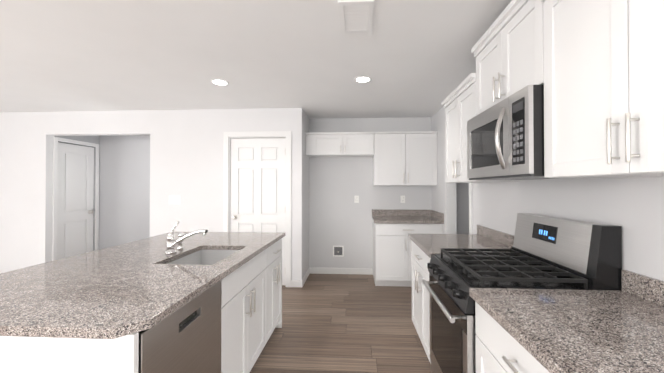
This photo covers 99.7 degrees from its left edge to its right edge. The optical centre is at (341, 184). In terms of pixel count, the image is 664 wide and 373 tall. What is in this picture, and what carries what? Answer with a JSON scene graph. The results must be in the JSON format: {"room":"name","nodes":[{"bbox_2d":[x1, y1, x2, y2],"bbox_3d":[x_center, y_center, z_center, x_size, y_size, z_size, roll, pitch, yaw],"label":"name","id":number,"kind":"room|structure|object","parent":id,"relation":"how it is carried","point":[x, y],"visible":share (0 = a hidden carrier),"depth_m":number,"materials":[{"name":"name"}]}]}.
{"room":"kitchen","nodes":[
{"label":"kitchen","id":0,"kind":"room"},
{"bbox_2d":[54,135,98,250],"bbox_3d":[-4.293,0.181,4.568,0.110,2.460,0.834,0,-1,3],"label":"wall","id":1,"kind":"structure","parent":0,"point":[92,139],"depth_m":4.80,"materials":[{"name":"paint"}]},
{"bbox_2d":[57,142,93,259],"bbox_3d":[-4.247,0.381,4.495,0.099,2.035,0.602,0,-1,3],"label":"hall door","id":2,"kind":"structure","parent":1,"relation":"in","point":[75,199],"depth_m":4.49,"materials":[{"name":"white wood"}]},
{"bbox_2d":[52,137,98,260],"bbox_3d":[-4.233,0.353,4.495,0.015,2.115,0.730,0,-1,3],"label":"door frame","id":3,"kind":"structure","parent":1,"relation":"attached to","point":[55,190],"depth_m":4.18,"materials":[{"name":"white wood"}]},
{"bbox_2d":[99,135,149,248],"bbox_3d":[-3.120,0.183,4.870,2.200,2.460,0.110,0,-1,3],"label":"wall","id":4,"kind":"structure","parent":0,"point":[124,188],"depth_m":4.85,"materials":[{"name":"paint"}]},
{"bbox_2d":[0,108,302,279],"bbox_3d":[-3.451,0.176,4.051,5.825,2.460,0.110,0,-1,3],"label":"wall","id":5,"kind":"structure","parent":0,"point":[186,156],"depth_m":3.95,"materials":[{"name":"paint"}]},
{"bbox_2d":[169,196,179,203],"bbox_3d":[-2.343,0.215,3.933,0.165,0.115,0.008,0,-1,3],"label":"switch plate","id":6,"kind":"object","parent":5,"relation":"attached to","point":[174,199],"visible":1,"depth_m":3.93,"materials":[{"name":"white plastic"}]},
{"bbox_2d":[223,131,290,286],"bbox_3d":[-1.161,0.335,3.921,0.951,2.140,0.125,0,-1,3],"label":"door frame","id":7,"kind":"structure","parent":5,"relation":"attached to","point":[228,136],"depth_m":3.86,"materials":[{"name":"white wood"}]},
{"bbox_2d":[230,138,285,284],"bbox_3d":[-1.163,0.373,3.882,0.782,2.040,0.099,0,-1,3],"label":"pantry door","id":8,"kind":"structure","parent":5,"relation":"in","point":[257,199],"depth_m":3.90,"materials":[{"name":"white wood"}]},
{"bbox_2d":[0,0,511,118],"bbox_3d":[-2.663,-1.134,0.727,8.145,0.100,8.900,0,-1,3],"label":"ceiling","id":9,"kind":"structure","parent":0,"point":[413,58],"depth_m":2.32,"materials":[{"name":"paint"}]},
{"bbox_2d":[211,79,228,85],"bbox_3d":[-1.261,-1.060,2.906,0.176,0.008,0.176,0,-1,3],"label":"recessed light","id":10,"kind":"object","parent":9,"relation":"in","point":[221,82],"visible":0.98,"depth_m":2.90,"materials":[{"name":"white"}]},
{"bbox_2d":[338,0,373,32],"bbox_3d":[0.093,-1.068,1.794,0.210,0.012,0.330,0,-1,3],"label":"ceiling vent","id":11,"kind":"object","parent":9,"relation":"in","point":[355,16],"visible":0.96,"depth_m":1.76,"materials":[{"name":"white"}]},
{"bbox_2d":[354,76,371,82],"bbox_3d":[0.217,-1.061,2.829,0.176,0.008,0.176,0,-1,3],"label":"recessed light","id":12,"kind":"object","parent":9,"relation":"in","point":[361,79],"visible":1,"depth_m":2.82,"materials":[{"name":"white"}]},
{"bbox_2d":[303,110,308,276],"bbox_3d":[-0.581,0.177,4.209,0.110,2.460,0.504,0,-1,3],"label":"wall","id":13,"kind":"structure","parent":0,"point":[305,203],"depth_m":4.14,"materials":[{"name":"paint"}]},
{"bbox_2d":[301,267,309,286],"bbox_3d":[-0.522,1.359,4.118,0.015,0.095,0.598,0,-1,3],"label":"baseboard","id":14,"kind":"structure","parent":13,"relation":"attached to","point":[306,275],"depth_m":4.06,"materials":[{"name":"white wood"}]},
{"bbox_2d":[250,274,430,372],"bbox_3d":[-2.663,1.426,0.704,8.145,0.100,8.900,0,-1,3],"label":"floor","id":15,"kind":"structure","parent":0,"point":[347,323],"depth_m":2.66,"materials":[{"name":"brown wood"}]},
{"bbox_2d":[0,236,283,372],"bbox_3d":[-0.934,0.943,1.844,0.685,0.886,1.840,0,-1,3],"label":"kitchen island","id":16,"kind":"object","parent":15,"relation":"on","point":[251,294],"depth_m":1.60,"materials":[{"name":"white wood"}]},
{"bbox_2d":[0,232,283,339],"bbox_3d":[-1.179,0.483,1.859,1.150,0.033,1.895,0,-1,3],"label":"island countertop","id":17,"kind":"structure","parent":16,"relation":"on","point":[114,293],"depth_m":1.27,"materials":[{"name":"grey stone"}]},
{"bbox_2d":[165,221,207,253],"bbox_3d":[-1.032,0.357,1.926,0.321,0.218,0.209,0,-1,3],"label":"faucet","id":18,"kind":"object","parent":17,"relation":"on","point":[172,243],"visible":1,"depth_m":1.89,"materials":[{"name":"silver metal"}]},
{"bbox_2d":[167,250,238,264],"bbox_3d":[-0.912,0.659,1.891,0.440,0.315,0.600,0,-1,3],"label":"sink","id":19,"kind":"object","parent":17,"relation":"in","point":[205,257],"visible":0.02,"depth_m":2.17,"materials":[{"name":"silver metal"}]},
{"bbox_2d":[138,280,220,372],"bbox_3d":[-0.952,0.943,1.235,0.589,0.874,0.561,0,-1,3],"label":"dishwasher","id":20,"kind":"object","parent":16,"relation":"in","point":[185,338],"visible":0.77,"depth_m":1.21,"materials":[{"name":"grey metal"}]},
{"bbox_2d":[372,209,443,286],"bbox_3d":[0.922,0.896,4.059,0.928,1.020,0.631,0,-1,3],"label":"base cabinet","id":21,"kind":"object","parent":15,"relation":"on","point":[392,255],"visible":0.81,"depth_m":3.80,"materials":[{"name":"white wood"}]},
{"bbox_2d":[408,225,513,363],"bbox_3d":[0.954,0.885,2.296,0.681,1.010,0.794,0,-1,3],"label":"base cabinet","id":22,"kind":"object","parent":15,"relation":"on","point":[424,247],"visible":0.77,"depth_m":2.27,"materials":[{"name":"white wood"}]},
{"bbox_2d":[472,298,544,372],"bbox_3d":[0.897,0.935,0.851,0.643,0.883,0.760,0,-1,3],"label":"base cabinet","id":23,"kind":"object","parent":15,"relation":"on","point":[495,352],"depth_m":1.07,"materials":[{"name":"white wood"}]},
{"bbox_2d":[469,288,663,372],"bbox_3d":[0.853,0.469,0.248,0.668,0.036,1.978,0,-1,3],"label":"countertop","id":24,"kind":"structure","parent":23,"relation":"on","point":[563,331],"depth_m":0.90,"materials":[{"name":"grey stone"}]},
{"bbox_2d":[422,213,621,372],"bbox_3d":[0.883,0.784,1.568,0.726,1.198,0.654,0,-1,3],"label":"range","id":25,"kind":"object","parent":15,"relation":"on","point":[547,252],"visible":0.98,"depth_m":1.42,"materials":[{"name":"black metal"}]},
{"bbox_2d":[309,117,431,267],"bbox_3d":[0.448,0.180,4.463,2.140,2.460,0.110,0,-1,3],"label":"wall","id":26,"kind":"structure","parent":0,"point":[338,216],"depth_m":4.42,"materials":[{"name":"paint"}]},
{"bbox_2d":[333,246,343,256],"bbox_3d":[-0.050,1.049,4.411,0.170,0.170,0.030,0,-1,3],"label":"outlet box","id":27,"kind":"object","parent":26,"relation":"attached to","point":[338,251],"visible":1,"depth_m":4.42,"materials":[{"name":"white plastic"}]},
{"bbox_2d":[305,132,373,156],"bbox_3d":[-0.019,-0.602,4.261,1.005,0.330,0.353,0,-1,3],"label":"upper cabinet","id":28,"kind":"object","parent":26,"relation":"attached to","point":[339,144],"visible":1,"depth_m":4.12,"materials":[{"name":"white wood"}]},
{"bbox_2d":[310,267,372,274],"bbox_3d":[-0.012,1.362,4.415,1.004,0.095,0.013,0,-1,3],"label":"baseboard","id":29,"kind":"structure","parent":26,"relation":"attached to","point":[310,270],"depth_m":4.41,"materials":[{"name":"white wood"}]},
{"bbox_2d":[354,196,358,202],"bbox_3d":[0.240,0.229,4.413,0.070,0.115,0.009,0,-1,3],"label":"outlet","id":30,"kind":"object","parent":26,"relation":"attached to","point":[356,199],"visible":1,"depth_m":4.41,"materials":[{"name":"white plastic"}]},
{"bbox_2d":[400,196,404,202],"bbox_3d":[0.960,0.229,4.376,0.070,0.115,0.009,0,-1,3],"label":"outlet","id":31,"kind":"object","parent":26,"relation":"attached to","point":[402,199],"visible":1,"depth_m":4.38,"materials":[{"name":"white plastic"}]},
{"bbox_2d":[373,131,437,185],"bbox_3d":[0.940,-0.378,4.209,0.907,0.780,0.353,0,-1,3],"label":"upper cabinet","id":32,"kind":"object","parent":26,"relation":"attached to","point":[404,158],"visible":0.98,"depth_m":4.07,"materials":[{"name":"white wood"}]},
{"bbox_2d":[456,183,468,233],"bbox_3d":[2.074,0.174,3.863,1.170,2.460,0.100,0,-1,3],"label":"wall","id":33,"kind":"structure","parent":0,"point":[462,194],"depth_m":3.82,"materials":[{"name":"paint"}]},
{"bbox_2d":[431,106,663,280],"bbox_3d":[1.248,0.142,0.311,0.110,2.460,8.100,0,-1,3],"label":"wall","id":34,"kind":"structure","parent":0,"point":[633,207],"depth_m":1.44,"materials":[{"name":"paint"}]},
{"bbox_2d":[445,183,472,233],"bbox_3d":[1.392,0.344,3.236,0.125,2.110,0.840,0,-1,3],"label":"door frame","id":35,"kind":"structure","parent":34,"relation":"attached to","point":[451,223],"depth_m":3.58,"materials":[{"name":"white wood"}]},
{"bbox_2d":[442,73,520,182],"bbox_3d":[1.121,-0.409,2.348,0.353,0.780,0.696,0,-1,3],"label":"upper cabinet","id":36,"kind":"object","parent":34,"relation":"attached to","point":[459,103],"visible":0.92,"depth_m":2.33,"materials":[{"name":"white wood"}]},
{"bbox_2d":[471,0,543,115],"bbox_3d":[1.083,-0.719,1.641,0.353,0.513,0.720,0,-1,3],"label":"upper cabinet","id":37,"kind":"object","parent":34,"relation":"attached to","point":[507,50],"visible":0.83,"depth_m":1.56,"materials":[{"name":"white wood"}]},
{"bbox_2d":[467,85,556,179],"bbox_3d":[1.041,-0.247,1.639,0.439,0.422,0.714,0,-1,3],"label":"microwave","id":38,"kind":"object","parent":37,"relation":"attached to","point":[505,138],"visible":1,"depth_m":1.45,"materials":[{"name":"silver metal"}]},
{"bbox_2d":[540,0,663,177],"bbox_3d":[1.044,-0.468,0.878,0.353,0.870,0.800,0,-1,3],"label":"upper cabinet","id":39,"kind":"object","parent":34,"relation":"attached to","point":[603,88],"visible":1,"depth_m":0.98,"materials":[{"name":"white wood"}]},
{"bbox_2d":[621,270,663,305],"bbox_3d":[1.177,0.406,0.231,0.020,0.090,1.978,0,-1,3],"label":"backsplash","id":40,"kind":"structure","parent":34,"relation":"attached to","point":[644,286],"depth_m":1.13,"materials":[{"name":"grey stone"}]}
]}

